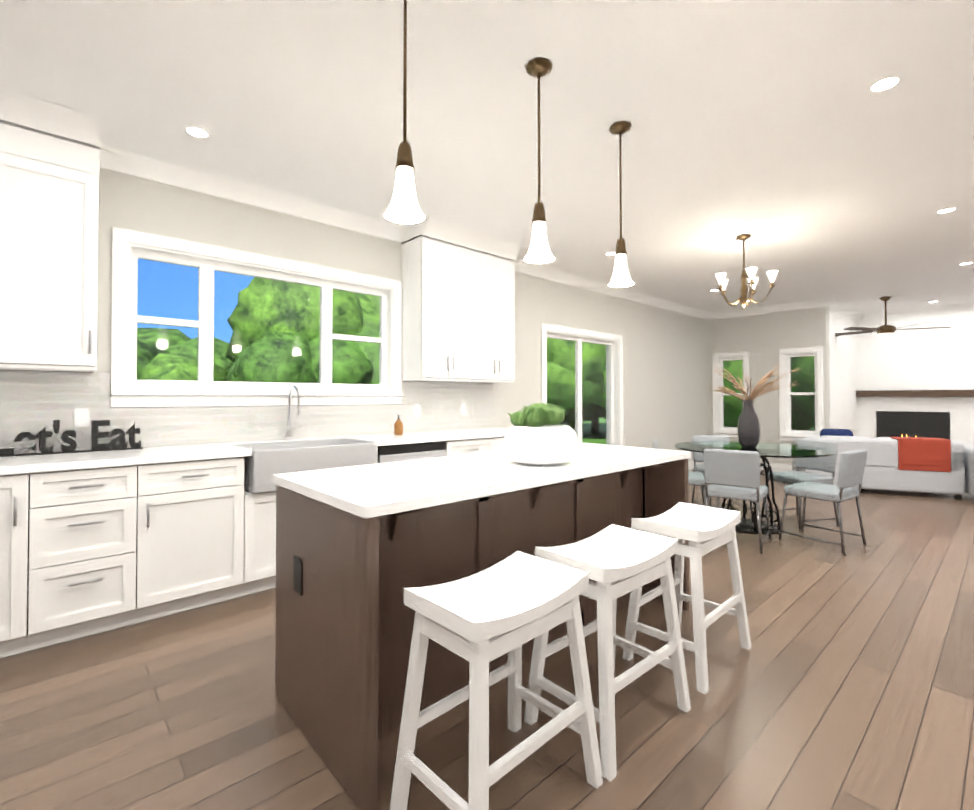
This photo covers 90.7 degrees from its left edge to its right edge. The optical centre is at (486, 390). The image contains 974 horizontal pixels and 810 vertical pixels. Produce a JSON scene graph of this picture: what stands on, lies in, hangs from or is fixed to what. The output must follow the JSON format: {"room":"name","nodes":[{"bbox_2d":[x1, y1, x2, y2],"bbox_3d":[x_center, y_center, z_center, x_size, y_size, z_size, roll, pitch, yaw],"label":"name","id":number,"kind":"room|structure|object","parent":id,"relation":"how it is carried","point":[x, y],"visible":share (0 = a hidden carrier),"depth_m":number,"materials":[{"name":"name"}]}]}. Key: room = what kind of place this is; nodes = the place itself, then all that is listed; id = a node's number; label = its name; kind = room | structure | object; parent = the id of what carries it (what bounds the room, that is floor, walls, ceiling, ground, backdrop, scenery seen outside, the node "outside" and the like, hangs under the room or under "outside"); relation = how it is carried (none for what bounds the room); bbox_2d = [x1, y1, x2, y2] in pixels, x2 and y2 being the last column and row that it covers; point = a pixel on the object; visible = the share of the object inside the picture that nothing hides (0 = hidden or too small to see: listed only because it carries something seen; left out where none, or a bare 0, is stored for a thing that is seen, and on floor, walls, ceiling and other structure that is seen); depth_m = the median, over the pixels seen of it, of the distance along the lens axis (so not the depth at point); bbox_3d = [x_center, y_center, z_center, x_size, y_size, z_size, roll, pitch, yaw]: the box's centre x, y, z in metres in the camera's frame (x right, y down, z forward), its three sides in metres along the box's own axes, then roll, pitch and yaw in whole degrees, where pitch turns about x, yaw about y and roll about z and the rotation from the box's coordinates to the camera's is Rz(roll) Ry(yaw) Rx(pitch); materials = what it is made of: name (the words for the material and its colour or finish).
{"room":"open-plan kitchen","nodes":[
{"label":"open-plan kitchen","id":0,"kind":"room"},
{"bbox_2d":[0,168,708,461],"bbox_3d":[-0.689,-0.084,4.595,13.000,2.750,0.200,1,-1,-42],"label":"wall","id":1,"kind":"structure","parent":0,"point":[665,379],"depth_m":5.42,"materials":[{"name":"paint"}]},
{"bbox_2d":[0,88,101,371],"bbox_3d":[-2.624,-0.803,2.418,1.035,1.368,0.422,1,-1,-42],"label":"upper cabinet","id":2,"kind":"object","parent":1,"relation":"attached to","point":[49,205],"visible":1,"depth_m":2.54,"materials":[{"name":"wood"}]},
{"bbox_2d":[100,143,406,242],"bbox_3d":[-1.550,-1.414,3.627,2.162,0.115,0.095,1,-1,-42],"label":"crown molding","id":3,"kind":"structure","parent":1,"relation":"attached to","point":[120,160],"depth_m":3.42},
{"bbox_2d":[252,451,255,490],"bbox_3d":[-1.581,0.485,3.103,0.012,0.240,0.511,1,-1,-42],"label":"sink","id":4,"kind":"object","parent":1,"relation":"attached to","point":[253,452],"depth_m":2.91,"materials":[{"name":"white ceramic"}]},
{"bbox_2d":[110,226,402,407],"bbox_3d":[-1.606,-0.446,3.728,2.080,1.120,0.255,1,-1,-42],"label":"kitchen window","id":5,"kind":"structure","parent":1,"relation":"in","point":[130,248],"depth_m":3.43,"materials":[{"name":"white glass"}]},
{"bbox_2d":[236,439,339,474],"bbox_3d":[-1.451,0.492,3.574,0.837,0.240,0.012,1,-1,-42],"label":"sink","id":6,"kind":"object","parent":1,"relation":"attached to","point":[275,458],"depth_m":3.21,"materials":[{"name":"white ceramic"}]},
{"bbox_2d":[292,447,323,471],"bbox_3d":[-1.275,0.512,3.380,0.019,0.195,0.511,1,-1,-42],"label":"sink","id":7,"kind":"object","parent":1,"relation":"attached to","point":[303,459],"depth_m":3.12,"materials":[{"name":"white ceramic"}]},
{"bbox_2d":[348,439,375,463],"bbox_3d":[-0.970,0.493,3.658,0.012,0.240,0.511,1,-1,-42],"label":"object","id":8,"kind":"structure","parent":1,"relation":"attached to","point":[349,440],"depth_m":3.65,"materials":[{"name":"white ceramic"}]},
{"bbox_2d":[401,218,520,382],"bbox_3d":[-0.217,-0.773,4.610,1.137,1.368,0.422,1,-1,-42],"label":"upper cabinet","id":9,"kind":"object","parent":1,"relation":"attached to","point":[458,304],"visible":1,"depth_m":4.40,"materials":[{"name":"wood"}]},
{"bbox_2d":[541,323,622,445],"bbox_3d":[1.219,0.261,6.313,1.730,2.105,0.222,1,-1,-42],"label":"sliding door","id":10,"kind":"structure","parent":1,"relation":"in","point":[613,343],"depth_m":6.56,"materials":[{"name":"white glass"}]},
{"bbox_2d":[515,259,711,319],"bbox_3d":[2.083,-1.369,6.936,5.375,0.115,0.097,1,-1,-42],"label":"crown molding","id":11,"kind":"structure","parent":1,"relation":"attached to","point":[531,269],"depth_m":6.42,"materials":[{"name":"white wood"}]},
{"bbox_2d":[688,461,703,469],"bbox_3d":[2.990,1.271,7.776,2.848,0.124,0.018,1,-1,-42],"label":"baseboard","id":12,"kind":"structure","parent":1,"relation":"attached to","point":[690,464],"depth_m":8.26,"materials":[{"name":"white wood"}]},
{"bbox_2d":[0,468,973,809],"bbox_3d":[2.622,1.325,2.722,15.400,0.120,7.400,1,-1,-42],"label":"floor","id":13,"kind":"structure","parent":0,"point":[846,682],"depth_m":1.90,"materials":[{"name":"brown wood"}]},
{"bbox_2d":[0,475,31,657],"bbox_3d":[-2.595,0.824,2.291,0.608,0.869,0.617,1,-1,-42],"label":"base cabinet","id":14,"kind":"object","parent":13,"relation":"on","point":[15,490],"depth_m":2.24,"materials":[{"name":"wood"}]},
{"bbox_2d":[32,463,155,649],"bbox_3d":[-2.217,0.829,2.635,0.532,0.869,0.617,1,-1,-42],"label":"base cabinet","id":15,"kind":"object","parent":13,"relation":"on","point":[93,542],"depth_m":2.43,"materials":[{"name":"wood"}]},
{"bbox_2d":[0,443,251,474],"bbox_3d":[-2.425,0.370,2.435,2.132,0.038,0.642,1,-1,-42],"label":"countertop","id":16,"kind":"structure","parent":15,"relation":"on","point":[179,452],"depth_m":2.58,"materials":[{"name":"white stone"}]},
{"bbox_2d":[0,420,142,456],"bbox_3d":[-2.388,0.261,2.766,0.670,0.187,0.040,1,-1,-42],"label":"eat sign","id":17,"kind":"object","parent":16,"relation":"on","point":[43,434],"visible":1,"depth_m":2.78,"materials":[{"name":"black metal"}]},
{"bbox_2d":[152,455,259,618],"bbox_3d":[-1.847,0.833,2.972,0.587,0.869,0.617,1,-1,-42],"label":"base cabinet","id":18,"kind":"object","parent":13,"relation":"on","point":[208,513],"depth_m":2.77,"materials":[{"name":"wood"}]},
{"bbox_2d":[252,467,338,494],"bbox_3d":[-1.279,0.619,3.383,0.837,0.020,0.523,1,-1,-42],"label":"sink","id":19,"kind":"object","parent":18,"relation":"on","point":[266,484],"depth_m":2.95,"materials":[{"name":"white ceramic"}]},
{"bbox_2d":[256,491,275,591],"bbox_3d":[-1.354,0.954,3.419,0.975,0.639,0.617,1,-1,-42],"label":"base cabinet","id":20,"kind":"object","parent":13,"relation":"on","point":[266,541],"depth_m":3.00,"materials":[{"name":"wood"}]},
{"bbox_2d":[340,439,447,466],"bbox_3d":[-0.788,0.846,3.935,0.673,0.869,0.617,1,-1,-42],"label":"dishwasher","id":21,"kind":"object","parent":13,"relation":"on","point":[351,454],"depth_m":3.57,"materials":[{"name":"metal"}]},
{"bbox_2d":[336,427,508,446],"bbox_3d":[-0.364,0.429,4.310,1.755,0.105,0.642,1,-1,-42],"label":"countertop","id":22,"kind":"structure","parent":21,"relation":"on","point":[388,439],"depth_m":4.00,"materials":[{"name":"white stone"}]},
{"bbox_2d":[394,415,402,434],"bbox_3d":[-0.754,0.289,4.098,0.072,0.168,0.074,1,-1,-42],"label":"soap bottle","id":23,"kind":"object","parent":22,"relation":"on","point":[398,427],"visible":1,"depth_m":4.07,"materials":[{"name":"orange plastic"}]},
{"bbox_2d":[448,439,499,455],"bbox_3d":[-0.318,0.852,4.364,0.600,0.869,0.617,1,-1,-42],"label":"base cabinet","id":24,"kind":"object","parent":13,"relation":"on","point":[458,446],"depth_m":4.13,"materials":[{"name":"wood"}]},
{"bbox_2d":[272,458,688,809],"bbox_3d":[0.155,0.824,2.390,2.085,0.870,0.757,1,-1,-42],"label":"kitchen island","id":25,"kind":"object","parent":13,"relation":"on","point":[359,548],"depth_m":1.80,"materials":[{"name":"brown wood"}]},
{"bbox_2d":[272,442,690,521],"bbox_3d":[0.154,0.370,2.401,2.100,0.038,0.790,1,-1,-42],"label":"island countertop","id":26,"kind":"structure","parent":25,"relation":"on","point":[380,490],"depth_m":1.96,"materials":[{"name":"white stone"}]},
{"bbox_2d":[504,403,577,465],"bbox_3d":[0.260,0.203,2.331,0.360,0.291,0.360,1,-1,-42],"label":"bowl","id":27,"kind":"object","parent":26,"relation":"on","point":[535,435],"visible":1,"depth_m":2.21,"materials":[{"name":"white ceramic"}]},
{"bbox_2d":[390,551,602,809],"bbox_3d":[0.040,0.918,1.486,0.557,0.662,0.402,1,-1,-42],"label":"stool","id":28,"kind":"object","parent":13,"relation":"on","point":[510,605],"visible":1,"depth_m":1.42,"materials":[{"name":"white wood"}]},
{"bbox_2d":[500,435,504,450],"bbox_3d":[0.065,0.857,4.712,0.551,0.869,0.617,1,-1,-42],"label":"base cabinet","id":29,"kind":"object","parent":13,"relation":"on","point":[501,440],"depth_m":4.38,"materials":[{"name":"wood"}]},
{"bbox_2d":[524,524,690,780],"bbox_3d":[0.472,0.923,1.865,0.554,0.662,0.397,1,-1,-42],"label":"stool","id":30,"kind":"object","parent":13,"relation":"on","point":[614,561],"visible":0.9,"depth_m":1.80,"materials":[{"name":"white wood"}]},
{"bbox_2d":[652,438,705,505],"bbox_3d":[1.921,0.894,4.780,0.514,0.801,0.452,0,-1,20],"label":"dining chair","id":31,"kind":"object","parent":13,"relation":"on","point":[696,478],"visible":0.23,"depth_m":4.60,"materials":[{"name":"fabric"}]},
{"bbox_2d":[622,502,751,694],"bbox_3d":[0.968,0.929,2.316,0.554,0.662,0.397,1,-1,-42],"label":"stool","id":32,"kind":"object","parent":13,"relation":"on","point":[703,530],"visible":0.83,"depth_m":2.25,"materials":[{"name":"white wood"}]},
{"bbox_2d":[691,435,752,516],"bbox_3d":[2.515,0.900,5.185,0.452,0.801,0.514,0,-1,2],"label":"dining chair","id":33,"kind":"object","parent":13,"relation":"on","point":[698,456],"visible":0.35,"depth_m":5.38,"materials":[{"name":"fabric"}]},
{"bbox_2d":[703,449,771,553],"bbox_3d":[2.123,0.885,4.091,0.452,0.801,0.514,-1,-1,38],"label":"dining chair","id":34,"kind":"object","parent":13,"relation":"on","point":[732,474],"visible":0.92,"depth_m":3.91,"materials":[{"name":"fabric"}]},
{"bbox_2d":[675,441,833,534],"bbox_3d":[2.497,0.915,4.574,1.320,0.749,1.320,1,-1,-42],"label":"dining table","id":35,"kind":"object","parent":13,"relation":"on","point":[764,451],"visible":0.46,"depth_m":4.49,"materials":[{"name":"clear glass"}]},
{"bbox_2d":[701,365,801,446],"bbox_3d":[2.534,0.151,4.647,0.923,0.778,0.791,1,-1,-42],"label":"vase","id":36,"kind":"object","parent":35,"relation":"on","point":[748,431],"visible":1,"depth_m":4.57,"materials":[{"name":"grey ceramic"}]},
{"bbox_2d":[760,439,838,529],"bbox_3d":[3.083,0.894,4.746,0.514,0.801,0.452,0,-1,-16],"label":"dining chair","id":37,"kind":"object","parent":13,"relation":"on","point":[826,464],"visible":0.73,"depth_m":4.68,"materials":[{"name":"fabric"}]},
{"bbox_2d":[778,449,866,554],"bbox_3d":[2.841,0.885,4.070,0.452,0.801,0.514,1,-1,-34],"label":"dining chair","id":38,"kind":"object","parent":13,"relation":"on","point":[851,469],"visible":1,"depth_m":3.93,"materials":[{"name":"fabric"}]},
{"bbox_2d":[792,429,964,499],"bbox_3d":[5.140,0.917,6.468,1.620,0.797,0.998,0,-1,24],"label":"sofa","id":39,"kind":"object","parent":13,"relation":"on","point":[921,464],"visible":0.71,"depth_m":5.93,"materials":[{"name":"fabric"}]},
{"bbox_2d":[964,445,973,495],"bbox_3d":[6.533,0.945,5.417,1.680,0.713,0.970,0,-1,28],"label":"loveseat","id":40,"kind":"object","parent":13,"relation":"on","point":[969,466],"visible":0.48,"depth_m":5.74,"materials":[{"name":"fabric"}]},
{"bbox_2d":[0,0,973,313],"bbox_3d":[2.622,-1.559,2.761,15.400,0.150,7.400,1,-1,-42],"label":"ceiling","id":41,"kind":"structure","parent":0,"point":[794,148],"depth_m":2.60,"materials":[{"name":"white paint"}]},
{"bbox_2d":[181,124,212,139],"bbox_3d":[-1.661,-1.482,2.756,0.156,0.006,0.156,1,-1,-42],"label":"recessed light","id":42,"kind":"object","parent":41,"relation":"in","point":[199,132],"visible":1,"depth_m":2.75,"materials":[{"name":"white plastic"}]},
{"bbox_2d":[384,0,425,223],"bbox_3d":[-0.288,-1.053,1.687,0.146,0.889,0.146,1,-1,-42],"label":"pendant light","id":43,"kind":"object","parent":41,"relation":"hanging from","point":[403,207],"visible":1,"depth_m":1.67,"materials":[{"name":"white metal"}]},
{"bbox_2d":[523,58,554,263],"bbox_3d":[0.239,-1.046,2.207,0.146,0.889,0.146,1,-1,-42],"label":"pendant light","id":44,"kind":"object","parent":41,"relation":"hanging from","point":[539,251],"visible":1,"depth_m":2.18,"materials":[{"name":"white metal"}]},
{"bbox_2d":[604,251,614,255],"bbox_3d":[1.316,-1.451,5.086,0.156,0.006,0.156,1,-1,-42],"label":"recessed light","id":45,"kind":"object","parent":41,"relation":"in","point":[610,253],"visible":0.71,"depth_m":5.08,"materials":[{"name":"white"}]},
{"bbox_2d":[608,121,633,287],"bbox_3d":[0.751,-1.040,2.700,0.146,0.889,0.146,1,-1,-42],"label":"pendant light","id":46,"kind":"object","parent":41,"relation":"hanging from","point":[621,277],"visible":0.98,"depth_m":2.68,"materials":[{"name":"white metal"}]},
{"bbox_2d":[715,234,777,307],"bbox_3d":[2.439,-1.120,4.548,0.518,0.679,0.537,1,-1,-42],"label":"chandelier","id":47,"kind":"object","parent":41,"relation":"hanging from","point":[743,299],"visible":1,"depth_m":4.50,"materials":[{"name":"white glass"}]},
{"bbox_2d":[864,73,905,93],"bbox_3d":[1.930,-1.488,2.332,0.156,0.006,0.156,1,-1,-42],"label":"recessed light","id":48,"kind":"object","parent":41,"relation":"in","point":[879,84],"visible":1,"depth_m":2.33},
{"bbox_2d":[835,296,950,338],"bbox_3d":[6.064,-1.104,7.343,1.431,0.634,1.441,1,-1,-42],"label":"ceiling fan","id":49,"kind":"object","parent":41,"relation":"hanging from","point":[885,331],"visible":0.98,"depth_m":7.24,"materials":[{"name":"brown wood"}]},
{"bbox_2d":[934,206,959,213],"bbox_3d":[3.738,-1.467,3.911,0.156,0.006,0.156,1,-1,-42],"label":"recessed light","id":50,"kind":"object","parent":41,"relation":"in","point":[945,210],"visible":1,"depth_m":3.91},
{"bbox_2d":[956,261,973,265],"bbox_3d":[5.439,-1.446,5.459,0.156,0.006,0.156,1,-1,-42],"label":"recessed light","id":51,"kind":"object","parent":41,"relation":"in","point":[967,263],"visible":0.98,"depth_m":5.46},
{"bbox_2d":[708,307,829,465],"bbox_3d":[4.717,-0.036,8.164,0.200,2.750,1.800,1,-1,-42],"label":"wall","id":52,"kind":"structure","parent":0,"point":[762,339],"depth_m":8.02,"materials":[{"name":"paint"}]},
{"bbox_2d":[712,351,748,437],"bbox_3d":[4.350,0.074,8.525,0.255,1.500,0.610,1,-1,-42],"label":"window","id":53,"kind":"structure","parent":52,"relation":"in","point":[718,359],"depth_m":8.64,"materials":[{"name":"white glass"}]},
{"bbox_2d":[712,299,827,318],"bbox_3d":[4.648,-1.354,8.038,0.097,0.115,1.680,1,-1,-42],"label":"crown molding","id":54,"kind":"structure","parent":52,"relation":"attached to","point":[814,303],"depth_m":7.95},
{"bbox_2d":[759,463,792,471],"bbox_3d":[4.650,1.275,8.061,0.018,0.124,1.770,1,-1,-42],"label":"baseboard","id":55,"kind":"structure","parent":52,"relation":"attached to","point":[776,467],"depth_m":7.89,"materials":[{"name":"white wood"}]},
{"bbox_2d":[779,346,823,440],"bbox_3d":[5.071,0.063,7.734,0.255,1.500,0.610,1,-1,-42],"label":"window","id":56,"kind":"structure","parent":52,"relation":"in","point":[787,432],"depth_m":7.78,"materials":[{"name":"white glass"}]},
{"bbox_2d":[829,308,857,435],"bbox_3d":[6.217,-0.032,8.447,2.400,2.750,0.200,1,-1,-42],"label":"wall","id":57,"kind":"structure","parent":0,"point":[843,384],"depth_m":8.16,"materials":[{"name":"white paint"}]},
{"bbox_2d":[828,298,863,320],"bbox_3d":[6.088,-1.353,8.145,2.178,0.115,0.100,1,-1,-42],"label":"crown molding","id":58,"kind":"structure","parent":57,"relation":"attached to","point":[833,304],"depth_m":8.02,"materials":[{"name":"white paint"}]},
{"bbox_2d":[857,311,973,445],"bbox_3d":[7.488,-0.033,8.372,0.219,2.749,1.618,1,-1,-42],"label":"wall","id":59,"kind":"structure","parent":0,"point":[929,359],"depth_m":8.25,"materials":[{"name":"white paint"}]},
{"bbox_2d":[876,411,949,439],"bbox_3d":[7.350,0.656,8.320,0.054,0.590,0.960,1,-1,-42],"label":"fireplace","id":60,"kind":"object","parent":59,"relation":"attached to","point":[912,424],"visible":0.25,"depth_m":8.31,"materials":[{"name":"black metal"}]},
{"bbox_2d":[856,390,973,396],"bbox_3d":[7.325,0.045,8.258,0.168,0.110,1.550,1,-1,-42],"label":"shelf","id":61,"kind":"object","parent":59,"relation":"attached to","point":[920,393],"visible":1,"depth_m":8.17,"materials":[{"name":"brown wood"}]},
{"bbox_2d":[864,303,973,320],"bbox_3d":[7.411,-1.352,8.240,0.095,0.115,1.500,1,-1,-42],"label":"crown molding","id":62,"kind":"structure","parent":59,"relation":"attached to","point":[967,306],"depth_m":8.21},
{"label":"outside","id":63,"kind":"structure","parent":0,"visible":0},
{"bbox_2d":[558,418,813,443],"bbox_3d":[4.703,1.545,9.347,70.000,0.320,80.000,1,-1,-42],"label":"ground","id":64,"kind":"structure","parent":63,"point":[594,438],"depth_m":19.62,"materials":[{"name":"green plant"}]},
{"bbox_2d":[137,340,163,379],"bbox_3d":[-10.791,0.087,11.997,4.576,3.534,4.236,1,-1,-42],"label":"tree","id":65,"kind":"object","parent":64,"relation":"on","point":[150,353],"depth_m":13.05,"materials":[{"name":"green plant"}]},
{"bbox_2d":[141,353,227,380],"bbox_3d":[-6.136,0.410,10.250,2.510,2.414,2.332,1,-1,-42],"label":"tree","id":66,"kind":"object","parent":64,"relation":"on","point":[156,373],"depth_m":9.79,"materials":[{"name":"green plant"}]},
{"bbox_2d":[137,328,233,370],"bbox_3d":[-10.983,-0.256,16.985,5.332,3.975,4.379,1,-1,-42],"label":"tree","id":67,"kind":"object","parent":64,"relation":"on","point":[181,347],"depth_m":16.53,"materials":[{"name":"green plant"}]},
{"bbox_2d":[226,332,373,383],"bbox_3d":[-4.108,0.037,11.128,3.282,3.184,2.713,1,-1,-42],"label":"tree","id":68,"kind":"object","parent":64,"relation":"on","point":[269,345],"depth_m":10.02,"materials":[{"name":"green plant"}]},
{"bbox_2d":[225,277,379,362],"bbox_3d":[-4.115,-0.861,12.980,5.306,5.030,4.235,1,-1,-42],"label":"tree","id":69,"kind":"object","parent":64,"relation":"on","point":[349,315],"depth_m":10.72,"materials":[{"name":"green plant"}]},
{"bbox_2d":[354,319,379,383],"bbox_3d":[-3.256,-0.509,14.406,5.635,4.562,6.711,1,-1,-42],"label":"tree","id":70,"kind":"object","parent":64,"relation":"on","point":[374,350],"depth_m":11.06,"materials":[{"name":"green plant"}]},
{"bbox_2d":[357,293,379,304],"bbox_3d":[-6.045,-1.877,19.856,7.211,7.247,8.514,1,-1,-42],"label":"tree","id":71,"kind":"object","parent":64,"relation":"on","point":[366,298],"depth_m":16.86,"materials":[{"name":"green plant"}]},
{"bbox_2d":[547,338,605,430],"bbox_3d":[2.594,-0.575,16.506,5.301,4.554,5.362,1,-1,-42],"label":"tree","id":72,"kind":"object","parent":64,"relation":"on","point":[594,357],"depth_m":14.25,"materials":[{"name":"green plant"}]},
{"bbox_2d":[557,402,605,432],"bbox_3d":[4.518,-1.443,19.794,8.530,6.378,7.507,1,-1,-42],"label":"tree","id":73,"kind":"object","parent":64,"relation":"on","point":[596,413],"depth_m":19.23,"materials":[{"name":"green plant"}]},
{"bbox_2d":[723,356,814,430],"bbox_3d":[8.522,-0.688,12.639,4.677,4.674,6.349,1,-1,-42],"label":"tree","id":74,"kind":"object","parent":64,"relation":"on","point":[735,404],"depth_m":12.34,"materials":[{"name":"green plant"}]}
]}

